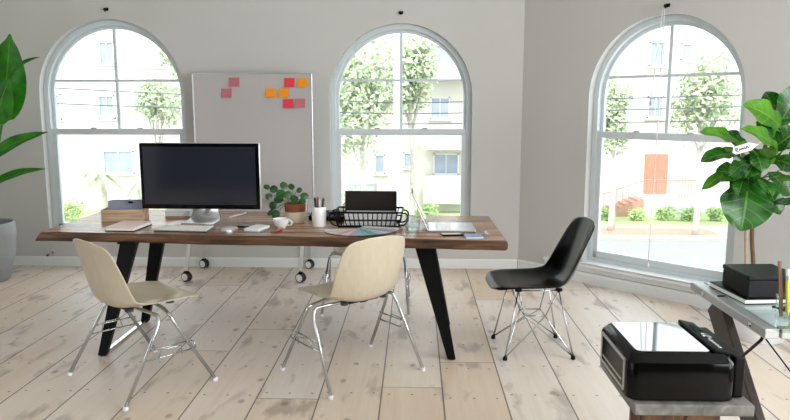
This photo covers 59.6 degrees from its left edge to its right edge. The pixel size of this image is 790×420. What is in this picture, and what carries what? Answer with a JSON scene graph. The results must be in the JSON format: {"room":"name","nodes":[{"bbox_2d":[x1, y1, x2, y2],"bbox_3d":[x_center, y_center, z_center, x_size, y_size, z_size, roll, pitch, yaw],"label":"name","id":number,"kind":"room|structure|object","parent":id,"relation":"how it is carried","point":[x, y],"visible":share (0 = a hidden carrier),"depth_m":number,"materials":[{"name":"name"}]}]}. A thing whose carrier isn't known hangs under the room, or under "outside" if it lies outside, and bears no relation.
{"room":"office","nodes":[
{"label":"office","id":0,"kind":"room"},
{"bbox_2d":[0,0,524,268],"bbox_3d":[-1.935,-1.087,6.440,6.185,3.250,0.220,0,9,2],"label":"wall","id":1,"kind":"structure","parent":0,"point":[201,36],"depth_m":6.26,"materials":[{"name":"white paint"}]},
{"bbox_2d":[44,20,185,226],"bbox_3d":[-2.607,-0.756,6.490,1.350,2.000,0.170,0,9,2],"label":"window","id":2,"kind":"structure","parent":1,"relation":"in","point":[53,132],"depth_m":6.47,"materials":[{"name":"white plastic"}]},
{"bbox_2d":[13,256,516,268],"bbox_3d":[-1.833,0.493,6.556,5.955,0.090,0.016,0,9,2],"label":"baseboard","id":3,"kind":"structure","parent":1,"relation":"attached to","point":[19,260],"depth_m":6.54,"materials":[{"name":"white paint"}]},
{"bbox_2d":[331,24,471,215],"bbox_3d":[0.056,-0.722,6.415,1.300,1.955,0.170,0,9,2],"label":"window","id":4,"kind":"structure","parent":1,"relation":"in","point":[336,132],"depth_m":6.39,"materials":[{"name":"white plastic"}]},
{"bbox_2d":[0,265,789,419],"bbox_3d":[-0.557,1.327,1.663,8.800,0.100,9.860,0,9,2],"label":"floor","id":5,"kind":"structure","parent":0,"point":[241,321],"depth_m":4.31,"materials":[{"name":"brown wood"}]},
{"bbox_2d":[0,34,46,281],"bbox_3d":[-3.418,-0.465,5.857,1.220,2.194,0.510,2,9,10],"label":"plant","id":6,"kind":"object","parent":5,"relation":"on","point":[13,83],"visible":1,"depth_m":5.75,"materials":[{"name":"green plant"}]},
{"bbox_2d":[67,239,217,410],"bbox_3d":[-1.421,0.535,3.814,0.705,0.826,0.559,8,12,42],"label":"shell chair","id":7,"kind":"object","parent":5,"relation":"on","point":[105,280],"visible":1,"depth_m":3.62,"materials":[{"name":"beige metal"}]},
{"bbox_2d":[181,73,314,282],"bbox_3d":[-1.293,-0.304,6.111,1.117,1.800,0.585,0,9,2],"label":"whiteboard","id":8,"kind":"object","parent":5,"relation":"on","point":[284,136],"visible":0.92,"depth_m":6.15,"materials":[{"name":"metal"}]},
{"bbox_2d":[221,89,231,97],"bbox_3d":[-1.493,-1.034,6.112,0.091,0.080,0.015,-1,9,2],"label":"sticky note","id":9,"kind":"object","parent":8,"relation":"attached to","point":[226,93],"visible":1,"depth_m":6.11,"materials":[{"name":"pink paper"}]},
{"bbox_2d":[229,77,238,86],"bbox_3d":[-1.421,-1.130,6.095,0.091,0.080,0.015,0,9,2],"label":"sticky note","id":10,"kind":"object","parent":8,"relation":"attached to","point":[233,82],"visible":1,"depth_m":6.10,"materials":[{"name":"pink paper"}]},
{"bbox_2d":[265,88,275,96],"bbox_3d":[-1.100,-1.035,6.100,0.091,0.080,0.015,0,9,2],"label":"sticky note","id":11,"kind":"object","parent":8,"relation":"attached to","point":[270,92],"visible":1,"depth_m":6.10,"materials":[{"name":"orange paper"}]},
{"bbox_2d":[261,196,300,198],"bbox_3d":[-1.268,-0.115,6.222,0.900,0.026,0.071,0,9,2],"label":"marker tray","id":12,"kind":"object","parent":8,"relation":"on","point":[262,197],"depth_m":6.18,"materials":[{"name":"metal"}]},
{"bbox_2d":[279,88,288,97],"bbox_3d":[-0.984,-1.035,6.096,0.091,0.080,0.015,0,9,2],"label":"sticky note","id":13,"kind":"object","parent":8,"relation":"attached to","point":[283,92],"visible":1,"depth_m":6.10,"materials":[{"name":"orange paper"}]},
{"bbox_2d":[283,99,292,107],"bbox_3d":[-0.946,-0.942,6.109,0.091,0.080,0.015,-1,9,2],"label":"sticky note","id":14,"kind":"object","parent":8,"relation":"attached to","point":[287,103],"visible":1,"depth_m":6.11,"materials":[{"name":"red paper"}]},
{"bbox_2d":[284,78,294,86],"bbox_3d":[-0.931,-1.123,6.081,0.091,0.080,0.015,1,9,2],"label":"sticky note","id":15,"kind":"object","parent":8,"relation":"attached to","point":[288,82],"visible":1,"depth_m":6.08,"materials":[{"name":"red paper"}]},
{"bbox_2d":[295,99,304,107],"bbox_3d":[-0.842,-0.946,6.105,0.091,0.080,0.015,0,9,2],"label":"sticky note","id":16,"kind":"object","parent":8,"relation":"attached to","point":[299,103],"visible":1,"depth_m":6.11,"materials":[{"name":"pink paper"}]},
{"bbox_2d":[297,78,307,87],"bbox_3d":[-0.815,-1.120,6.078,0.091,0.080,0.015,-1,9,2],"label":"sticky note","id":17,"kind":"object","parent":8,"relation":"attached to","point":[301,82],"visible":1,"depth_m":6.08,"materials":[{"name":"orange paper"}]},
{"bbox_2d":[35,210,507,359],"bbox_3d":[-0.775,0.462,4.549,2.958,0.750,1.058,1,9,7],"label":"work table","id":18,"kind":"object","parent":5,"relation":"on","point":[90,228],"visible":0.8,"depth_m":4.19,"materials":[{"name":"brown wood"}]},
{"bbox_2d":[101,207,148,221],"bbox_3d":[-1.822,0.026,4.662,0.270,0.078,0.148,0,9,-3],"label":"file box","id":19,"kind":"object","parent":18,"relation":"on","point":[107,215],"visible":0.77,"depth_m":4.59,"materials":[{"name":"brown wood"}]},
{"bbox_2d":[108,200,141,209],"bbox_3d":[-1.815,-0.006,4.642,0.225,0.114,0.020,0,9,-3],"label":"card","id":20,"kind":"object","parent":19,"relation":"in","point":[137,204],"visible":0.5,"depth_m":4.64,"materials":[{"name":"grey paper"}]},
{"bbox_2d":[105,220,151,231],"bbox_3d":[-1.674,0.101,4.340,0.185,0.027,0.250,1,9,6],"label":"notebook","id":21,"kind":"object","parent":18,"relation":"on","point":[123,226],"visible":1,"depth_m":4.28,"materials":[{"name":"white paper"}]},
{"bbox_2d":[165,209,192,217],"bbox_3d":[-1.492,0.018,4.803,0.172,0.052,0.142,0,9,2],"label":"box","id":22,"kind":"object","parent":18,"relation":"on","point":[169,213],"visible":0.67,"depth_m":4.73,"materials":[{"name":"white cardboard"}]},
{"bbox_2d":[154,225,214,232],"bbox_3d":[-1.301,0.114,4.270,0.340,0.021,0.140,1,9,8],"label":"keyboard","id":23,"kind":"object","parent":18,"relation":"on","point":[164,228],"visible":1,"depth_m":4.24,"materials":[{"name":"white plastic"}]},
{"bbox_2d":[139,143,261,224],"bbox_3d":[-1.279,-0.178,4.528,0.796,0.523,0.189,0,9,3],"label":"computer monitor","id":24,"kind":"object","parent":18,"relation":"on","point":[204,178],"visible":1,"depth_m":4.51,"materials":[{"name":"black plastic"}]},
{"bbox_2d":[220,226,237,231],"bbox_3d":[-1.026,0.113,4.262,0.116,0.026,0.072,-7,11,-38],"label":"computer mouse","id":25,"kind":"object","parent":18,"relation":"on","point":[226,228],"visible":1,"depth_m":4.24,"materials":[{"name":"plastic"}]},
{"bbox_2d":[237,224,252,227],"bbox_3d":[-0.917,0.103,4.378,0.150,0.011,0.075,3,9,21],"label":"smartphone","id":26,"kind":"object","parent":18,"relation":"on","point":[242,225],"visible":0.45,"depth_m":4.38,"materials":[{"name":"black plastic"}]},
{"bbox_2d":[244,224,269,232],"bbox_3d":[-0.851,0.115,4.257,0.097,0.024,0.152,3,9,16],"label":"notepad","id":27,"kind":"object","parent":18,"relation":"on","point":[256,228],"visible":1,"depth_m":4.21,"materials":[{"name":"white paper"}]},
{"bbox_2d":[273,217,292,228],"bbox_3d":[-0.711,0.085,4.330,0.108,0.062,0.117,-5,10,-28],"label":"coffee cup","id":28,"kind":"object","parent":18,"relation":"on","point":[279,222],"visible":0.94,"depth_m":4.30,"materials":[{"name":"white ceramic"}]},
{"bbox_2d":[264,182,308,223],"bbox_3d":[-0.710,-0.053,4.525,0.312,0.276,0.188,0,9,2],"label":"potted plant","id":29,"kind":"object","parent":18,"relation":"on","point":[295,210],"visible":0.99,"depth_m":4.50,"materials":[{"name":"green plant"}]},
{"bbox_2d":[312,206,325,226],"bbox_3d":[-0.486,0.040,4.417,0.094,0.125,0.094,0,9,2],"label":"pencil cup","id":30,"kind":"object","parent":18,"relation":"on","point":[318,214],"visible":0.95,"depth_m":4.38,"materials":[{"name":"white ceramic"}]},
{"bbox_2d":[309,210,344,219],"bbox_3d":[-0.447,0.029,4.705,0.260,0.061,0.145,1,9,6],"label":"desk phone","id":31,"kind":"object","parent":18,"relation":"on","point":[328,212],"visible":0.12,"depth_m":4.66,"materials":[{"name":"black plastic"}]},
{"bbox_2d":[324,225,398,235],"bbox_3d":[-0.205,0.126,4.174,0.470,0.026,0.284,0,9,2],"label":"colour swatches","id":32,"kind":"object","parent":18,"relation":"on","point":[364,230],"visible":1,"depth_m":4.17},
{"bbox_2d":[328,206,409,227],"bbox_3d":[-0.165,0.046,4.438,0.514,0.106,0.242,0,9,3],"label":"wire basket","id":33,"kind":"object","parent":18,"relation":"on","point":[339,220],"visible":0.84,"depth_m":4.34,"materials":[{"name":"black metal"}]},
{"bbox_2d":[344,214,395,225],"bbox_3d":[-0.158,0.061,4.378,0.330,0.072,0.014,0,9,3],"label":"folder","id":34,"kind":"object","parent":33,"relation":"in","point":[346,215],"visible":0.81,"depth_m":4.37,"materials":[{"name":"white paper"}]},
{"bbox_2d":[345,191,396,211],"bbox_3d":[-0.157,-0.021,4.492,0.336,0.205,0.038,0,9,3],"label":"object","id":35,"kind":"object","parent":33,"relation":"in","point":[354,200],"visible":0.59,"depth_m":4.48,"materials":[{"name":"black plastic"}]},
{"bbox_2d":[347,211,396,222],"bbox_3d":[-0.150,0.046,4.436,0.320,0.084,0.014,0,9,3],"label":"folder","id":36,"kind":"object","parent":33,"relation":"in","point":[347,211],"visible":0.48,"depth_m":4.42,"materials":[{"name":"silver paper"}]},
{"bbox_2d":[411,188,475,231],"bbox_3d":[0.298,-0.004,4.326,0.398,0.238,0.300,0,9,2],"label":"open laptop","id":37,"kind":"object","parent":18,"relation":"on","point":[431,226],"visible":1,"depth_m":4.29,"materials":[{"name":"metal"}]},
{"bbox_2d":[440,232,463,235],"bbox_3d":[0.345,0.145,4.104,0.140,0.010,0.070,-1,9,-6],"label":"smartphone","id":38,"kind":"object","parent":18,"relation":"on","point":[458,233],"visible":1,"depth_m":4.08,"materials":[{"name":"black plastic"}]},
{"bbox_2d":[464,234,482,238],"bbox_3d":[0.460,0.154,4.041,0.104,0.009,0.088,-1,9,-4],"label":"notepad","id":39,"kind":"object","parent":18,"relation":"on","point":[467,236],"visible":1,"depth_m":4.01,"materials":[{"name":"blue paper"}]},
{"bbox_2d":[280,235,424,399],"bbox_3d":[-0.244,0.518,3.925,0.665,0.826,0.548,-7,11,-38],"label":"shell chair","id":40,"kind":"object","parent":5,"relation":"on","point":[367,269],"visible":1,"depth_m":3.72,"materials":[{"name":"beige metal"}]},
{"bbox_2d":[320,202,410,317],"bbox_3d":[-0.210,0.340,5.177,0.665,0.805,0.527,0,9,2],"label":"shell chair","id":41,"kind":"object","parent":5,"relation":"on","point":[338,251],"visible":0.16,"depth_m":5.10,"materials":[{"name":"silver metal"}]},
{"bbox_2d":[485,217,594,360],"bbox_3d":[0.888,0.464,4.285,0.623,0.826,0.496,0,9,-2],"label":"chair","id":42,"kind":"object","parent":5,"relation":"on","point":[562,264],"visible":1,"depth_m":4.31,"materials":[{"name":"black plastic"}]},
{"bbox_2d":[600,361,754,419],"bbox_3d":[0.928,0.868,2.367,0.365,0.603,0.405,0,9,2],"label":"side table","id":43,"kind":"object","parent":5,"relation":"on","point":[639,410],"visible":0.47,"depth_m":2.13,"materials":[{"name":"grey wood"}]},
{"bbox_2d":[600,320,745,401],"bbox_3d":[0.912,0.487,2.307,0.373,0.169,0.356,0,9,2],"label":"printer","id":44,"kind":"object","parent":43,"relation":"on","point":[683,360],"visible":1,"depth_m":2.15,"materials":[{"name":"black plastic"}]},
{"bbox_2d":[602,354,620,379],"bbox_3d":[0.728,0.525,2.319,0.004,0.006,0.220,0,9,2],"label":"paper tray","id":45,"kind":"object","parent":44,"relation":"on","point":[606,359],"depth_m":2.32,"materials":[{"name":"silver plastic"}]},
{"bbox_2d":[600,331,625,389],"bbox_3d":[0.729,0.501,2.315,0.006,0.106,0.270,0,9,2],"label":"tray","id":46,"kind":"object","parent":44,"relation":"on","point":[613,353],"depth_m":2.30,"materials":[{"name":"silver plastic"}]},
{"bbox_2d":[690,282,789,419],"bbox_3d":[1.844,0.813,2.541,1.169,0.870,1.009,0,9,2],"label":"glass desk","id":47,"kind":"object","parent":5,"relation":"on","point":[722,310],"visible":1,"depth_m":2.57,"materials":[{"name":"silver metal"}]},
{"bbox_2d":[709,281,785,304],"bbox_3d":[1.426,0.329,2.764,0.202,0.023,0.270,0,9,-3],"label":"flat book","id":48,"kind":"object","parent":47,"relation":"on","point":[717,285],"visible":0.4,"depth_m":2.66,"materials":[{"name":"white paper"}]},
{"bbox_2d":[722,264,785,297],"bbox_3d":[1.444,0.279,2.728,0.205,0.087,0.209,0,9,-1],"label":"storage box","id":49,"kind":"object","parent":48,"relation":"on","point":[749,280],"visible":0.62,"depth_m":2.66,"materials":[{"name":"black plastic"}]},
{"bbox_2d":[772,304,785,311],"bbox_3d":[1.504,0.371,2.540,0.130,0.010,0.160,-3,9,-18],"label":"pad","id":50,"kind":"object","parent":47,"relation":"on","point":[784,305],"visible":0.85,"depth_m":2.58,"materials":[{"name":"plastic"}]},
{"bbox_3d":[1.393,0.346,2.454,0.074,0.085,0.074,0,9,2],"label":"glass holder","id":51,"kind":"object","parent":47,"relation":"on","visible":0},
{"bbox_2d":[778,261,782,315],"bbox_3d":[1.372,0.280,2.456,0.031,0.200,0.012,8,11,41],"label":"ruler","id":52,"kind":"object","parent":51,"relation":"in","point":[780,287],"visible":1,"depth_m":2.45,"materials":[{"name":"brown wood"}]},
{"bbox_2d":[785,269,789,316],"bbox_3d":[1.392,0.295,2.446,0.016,0.173,0.026,-8,12,-43],"label":"pencil","id":53,"kind":"object","parent":51,"relation":"in","point":[787,271],"visible":1,"depth_m":2.44,"materials":[{"name":"paint"}]},
{"bbox_2d":[700,87,789,344],"bbox_3d":[2.274,0.047,4.304,0.734,1.644,0.470,-6,10,-35],"label":"fiddle leaf fig","id":54,"kind":"object","parent":5,"relation":"on","point":[750,200],"visible":0.89,"depth_m":4.22,"materials":[{"name":"plant"}]},
{"bbox_2d":[732,143,757,153],"bbox_3d":[2.053,-0.357,3.974,0.234,0.072,0.063,-4,9,-23],"label":"plant tag","id":55,"kind":"object","parent":54,"relation":"attached to","point":[746,147],"visible":1,"depth_m":3.95,"materials":[{"name":"white paper"}]},
{"bbox_2d":[518,0,789,293],"bbox_3d":[2.608,-0.851,4.872,0.220,3.250,4.010,-8,12,-43],"label":"wall","id":56,"kind":"structure","parent":0,"point":[567,43],"depth_m":5.83,"materials":[{"name":"white paint"}]},
{"bbox_2d":[543,256,727,297],"bbox_3d":[2.482,0.632,5.052,0.045,0.069,3.300,-8,12,-43],"label":"trim","id":57,"kind":"structure","parent":56,"relation":"attached to","point":[651,280],"depth_m":5.60,"materials":[{"name":"white paint"}]},
{"bbox_2d":[518,259,789,325],"bbox_3d":[2.522,0.724,5.028,0.016,0.090,3.990,-8,12,-43],"label":"baseboard","id":58,"kind":"structure","parent":56,"relation":"attached to","point":[692,299],"depth_m":5.61,"materials":[{"name":"white paint"}]},
{"bbox_2d":[580,14,745,283],"bbox_3d":[2.096,-0.488,5.418,0.210,2.030,1.244,-8,12,-43],"label":"window","id":59,"kind":"structure","parent":56,"relation":"in","point":[595,257],"depth_m":5.54,"materials":[{"name":"white plastic"}]},
{"label":"ceiling hook","id":60,"kind":"object","parent":56,"relation":"attached to","visible":0},
{"bbox_2d":[649,7,662,104],"bbox_3d":[2.001,-1.172,5.281,0.018,0.736,0.076,-7,11,-39],"label":"blind cord","id":61,"kind":"object","parent":60,"relation":"hanging from","point":[662,7],"visible":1,"depth_m":5.28,"materials":[{"name":"white fabric"}]},
{"bbox_2d":[647,7,664,267],"bbox_3d":[2.021,-0.535,5.351,0.021,2.016,0.035,0,9,2],"label":"blind cord","id":62,"kind":"object","parent":60,"relation":"hanging from","point":[664,7],"visible":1,"depth_m":5.34,"materials":[{"name":"white fabric"}]},
{"bbox_2d":[728,296,789,344],"bbox_3d":[2.391,0.675,4.532,0.390,0.335,0.390,0,9,2],"label":"glass tabletop","id":63,"kind":"object","parent":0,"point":[765,312],"depth_m":4.39,"materials":[{"name":"clear glass"}]},
{"label":"outside","id":64,"kind":"structure","parent":0,"visible":0},
{"bbox_2d":[65,222,727,240],"bbox_3d":[1.003,1.204,34.348,110.000,0.400,3.600,0,9,2],"label":"pavement","id":65,"kind":"structure","parent":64,"point":[721,230],"depth_m":32.67,"materials":[{"name":"concrete"}]},
{"bbox_2d":[130,77,180,209],"bbox_3d":[-11.853,-2.808,34.413,2.512,7.525,2.274,0,9,2],"label":"street tree","id":66,"kind":"object","parent":65,"relation":"on","point":[139,99],"visible":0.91,"depth_m":33.69,"materials":[{"name":"green plant"}]},
{"bbox_2d":[340,38,412,190],"bbox_3d":[-1.633,-3.544,32.123,4.393,9.664,4.554,-2,9,-12],"label":"street tree","id":67,"kind":"object","parent":65,"relation":"on","point":[358,65],"visible":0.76,"depth_m":31.23,"materials":[{"name":"green plant"}]},
{"bbox_2d":[381,36,443,214],"bbox_3d":[0.800,-4.241,34.647,3.211,10.288,2.915,0,9,2],"label":"street tree","id":68,"kind":"object","parent":65,"relation":"on","point":[415,58],"visible":0.7,"depth_m":33.97,"materials":[{"name":"green plant"}]},
{"bbox_2d":[600,228,718,234],"bbox_3d":[12.844,1.055,33.970,5.500,0.012,1.800,0,9,2],"label":"brick","id":69,"kind":"object","parent":65,"relation":"on","point":[617,231],"visible":0.79,"depth_m":33.92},
{"bbox_2d":[604,69,635,230],"bbox_3d":[10.588,-2.958,33.628,1.870,8.057,1.937,0,9,2],"label":"street tree","id":70,"kind":"object","parent":69,"relation":"on","point":[613,86],"visible":0.68,"depth_m":33.19,"materials":[{"name":"green plant"}]},
{"bbox_2d":[662,48,741,234],"bbox_3d":[14.580,-3.163,32.541,3.671,8.785,4.169,0,9,2],"label":"street tree","id":71,"kind":"object","parent":69,"relation":"on","point":[697,85],"visible":0.85,"depth_m":31.76,"materials":[{"name":"green plant"}]},
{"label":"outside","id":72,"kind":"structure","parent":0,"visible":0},
{"bbox_2d":[599,241,726,270],"bbox_3d":[0.593,3.379,20.726,110.000,0.400,24.000,0,9,2],"label":"street","id":73,"kind":"structure","parent":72,"point":[704,254],"depth_m":30.09,"materials":[{"name":"grey asphalt"}]},
{"bbox_2d":[385,33,417,214],"bbox_3d":[0.123,-2.830,27.898,2.200,9.500,0.398,0,9,2],"label":"utility pole","id":74,"kind":"object","parent":73,"relation":"on","point":[398,157],"visible":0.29,"depth_m":27.71,"materials":[{"name":"grey concrete"}]},
{"bbox_2d":[57,103,393,113],"bbox_3d":[-9.570,-4.297,28.601,19.430,0.656,0.042,1,9,4],"label":"cable","id":75,"kind":"object","parent":74,"relation":"attached to","point":[57,103],"visible":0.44,"depth_m":28.64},
{"bbox_2d":[403,120,739,123],"bbox_3d":[9.564,-3.628,28.127,18.886,0.281,0.042,0,9,-1],"label":"cable","id":76,"kind":"object","parent":74,"relation":"attached to","point":[705,120],"visible":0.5,"depth_m":28.12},
{"bbox_2d":[403,106,740,113],"bbox_3d":[9.534,-4.127,28.053,18.827,0.484,0.042,0,9,-1],"label":"cable","id":77,"kind":"object","parent":74,"relation":"attached to","point":[728,106],"visible":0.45,"depth_m":28.05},
{"bbox_2d":[403,94,741,102],"bbox_3d":[9.511,-4.583,27.985,18.780,0.525,0.042,0,9,-1],"label":"cable","id":78,"kind":"object","parent":74,"relation":"attached to","point":[737,94],"visible":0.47,"depth_m":27.98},
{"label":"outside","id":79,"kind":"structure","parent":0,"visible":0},
{"bbox_2d":[64,210,727,225],"bbox_3d":[1.418,-0.901,48.183,110.000,0.400,24.400,0,9,2],"label":"yard","id":80,"kind":"structure","parent":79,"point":[704,220],"depth_m":36.79,"materials":[{"name":"green plant"}]},
{"bbox_2d":[63,198,85,221],"bbox_3d":[-17.434,-0.031,37.090,1.692,1.335,1.353,4,10,26],"label":"shrub","id":81,"kind":"object","parent":80,"relation":"on","point":[70,211],"visible":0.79,"depth_m":36.75,"materials":[{"name":"green plant"}]},
{"bbox_2d":[79,170,124,211],"bbox_3d":[-15.606,-0.745,36.768,2.398,2.756,2.371,0,9,2],"label":"palm tree","id":82,"kind":"object","parent":80,"relation":"on","point":[101,178],"visible":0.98,"depth_m":36.49,"materials":[{"name":"green plant"}]},
{"bbox_2d":[56,29,180,209],"bbox_3d":[-20.884,-8.365,44.370,30.413,15.537,11.437,0,9,2],"label":"apartment building","id":83,"kind":"structure","parent":80,"relation":"on","point":[92,57],"depth_m":40.10,"materials":[{"name":"white paint"}]},
{"bbox_2d":[125,179,141,199],"bbox_3d":[-14.331,-0.745,39.072,1.905,2.079,1.909,0,9,2],"label":"palm tree","id":84,"kind":"object","parent":80,"relation":"on","point":[137,184],"visible":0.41,"depth_m":38.64,"materials":[{"name":"green plant"}]},
{"bbox_2d":[159,50,181,128],"bbox_3d":[-11.405,-4.434,37.004,2.379,9.965,1.481,5,10,31],"label":"street tree","id":85,"kind":"object","parent":80,"relation":"on","point":[165,59],"visible":0.05,"depth_m":36.63,"materials":[{"name":"green plant"}]},
{"bbox_2d":[342,183,376,203],"bbox_3d":[-2.172,-0.374,36.431,2.454,2.100,0.120,0,9,2],"label":"fence","id":86,"kind":"object","parent":80,"relation":"on","point":[375,184],"visible":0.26,"depth_m":36.27,"materials":[{"name":"grey metal"}]},
{"bbox_2d":[340,36,462,210],"bbox_3d":[0.399,-8.291,43.882,11.585,15.537,11.160,0,9,2],"label":"balcony building","id":87,"kind":"structure","parent":80,"relation":"on","point":[437,157],"depth_m":39.77,"materials":[{"name":"beige paint"}]},
{"bbox_2d":[415,203,438,214],"bbox_3d":[1.583,0.172,36.301,1.512,1.155,1.443,0,9,2],"label":"shrub","id":88,"kind":"object","parent":80,"relation":"on","point":[428,209],"visible":0.46,"depth_m":36.18,"materials":[{"name":"green plant"}]},
{"bbox_2d":[601,208,616,220],"bbox_3d":[11.427,0.284,37.123,0.965,0.872,0.892,0,9,2],"label":"shrub","id":89,"kind":"object","parent":80,"relation":"on","point":[604,215],"visible":0.58,"depth_m":37.03,"materials":[{"name":"green plant"}]},
{"bbox_2d":[628,207,647,220],"bbox_3d":[13.028,0.240,37.096,1.094,0.866,0.921,0,9,2],"label":"shrub","id":90,"kind":"object","parent":80,"relation":"on","point":[635,214],"visible":1,"depth_m":36.91,"materials":[{"name":"green plant"}]},
{"bbox_2d":[653,205,677,220],"bbox_3d":[14.526,0.185,37.102,1.329,0.987,0.957,0,9,2],"label":"shrub","id":91,"kind":"object","parent":80,"relation":"on","point":[664,212],"visible":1,"depth_m":36.95,"materials":[{"name":"green plant"}]},
{"bbox_2d":[601,25,741,216],"bbox_3d":[19.113,-8.146,42.917,25.317,15.537,12.000,0,9,2],"label":"building","id":92,"kind":"structure","parent":80,"relation":"on","point":[675,180],"depth_m":39.15,"materials":[{"name":"white paint"}]},
{"bbox_2d":[677,205,701,221],"bbox_3d":[15.855,0.228,36.963,1.220,0.970,0.955,-4,9,-25],"label":"shrub","id":93,"kind":"object","parent":80,"relation":"on","point":[684,214],"visible":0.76,"depth_m":36.85,"materials":[{"name":"green plant"}]},
{"bbox_2d":[705,206,724,221],"bbox_3d":[17.132,0.192,36.944,1.105,1.016,0.942,0,9,2],"label":"shrub","id":94,"kind":"object","parent":80,"relation":"on","point":[711,213],"visible":0.88,"depth_m":36.82,"materials":[{"name":"green plant"}]},
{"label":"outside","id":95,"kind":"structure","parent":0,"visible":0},
{"bbox_2d":[56,88,393,102],"bbox_3d":[-9.535,-4.865,28.514,19.360,0.923,0.042,1,9,4],"label":"cable","id":96,"kind":"object","parent":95,"point":[56,88],"visible":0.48,"depth_m":28.55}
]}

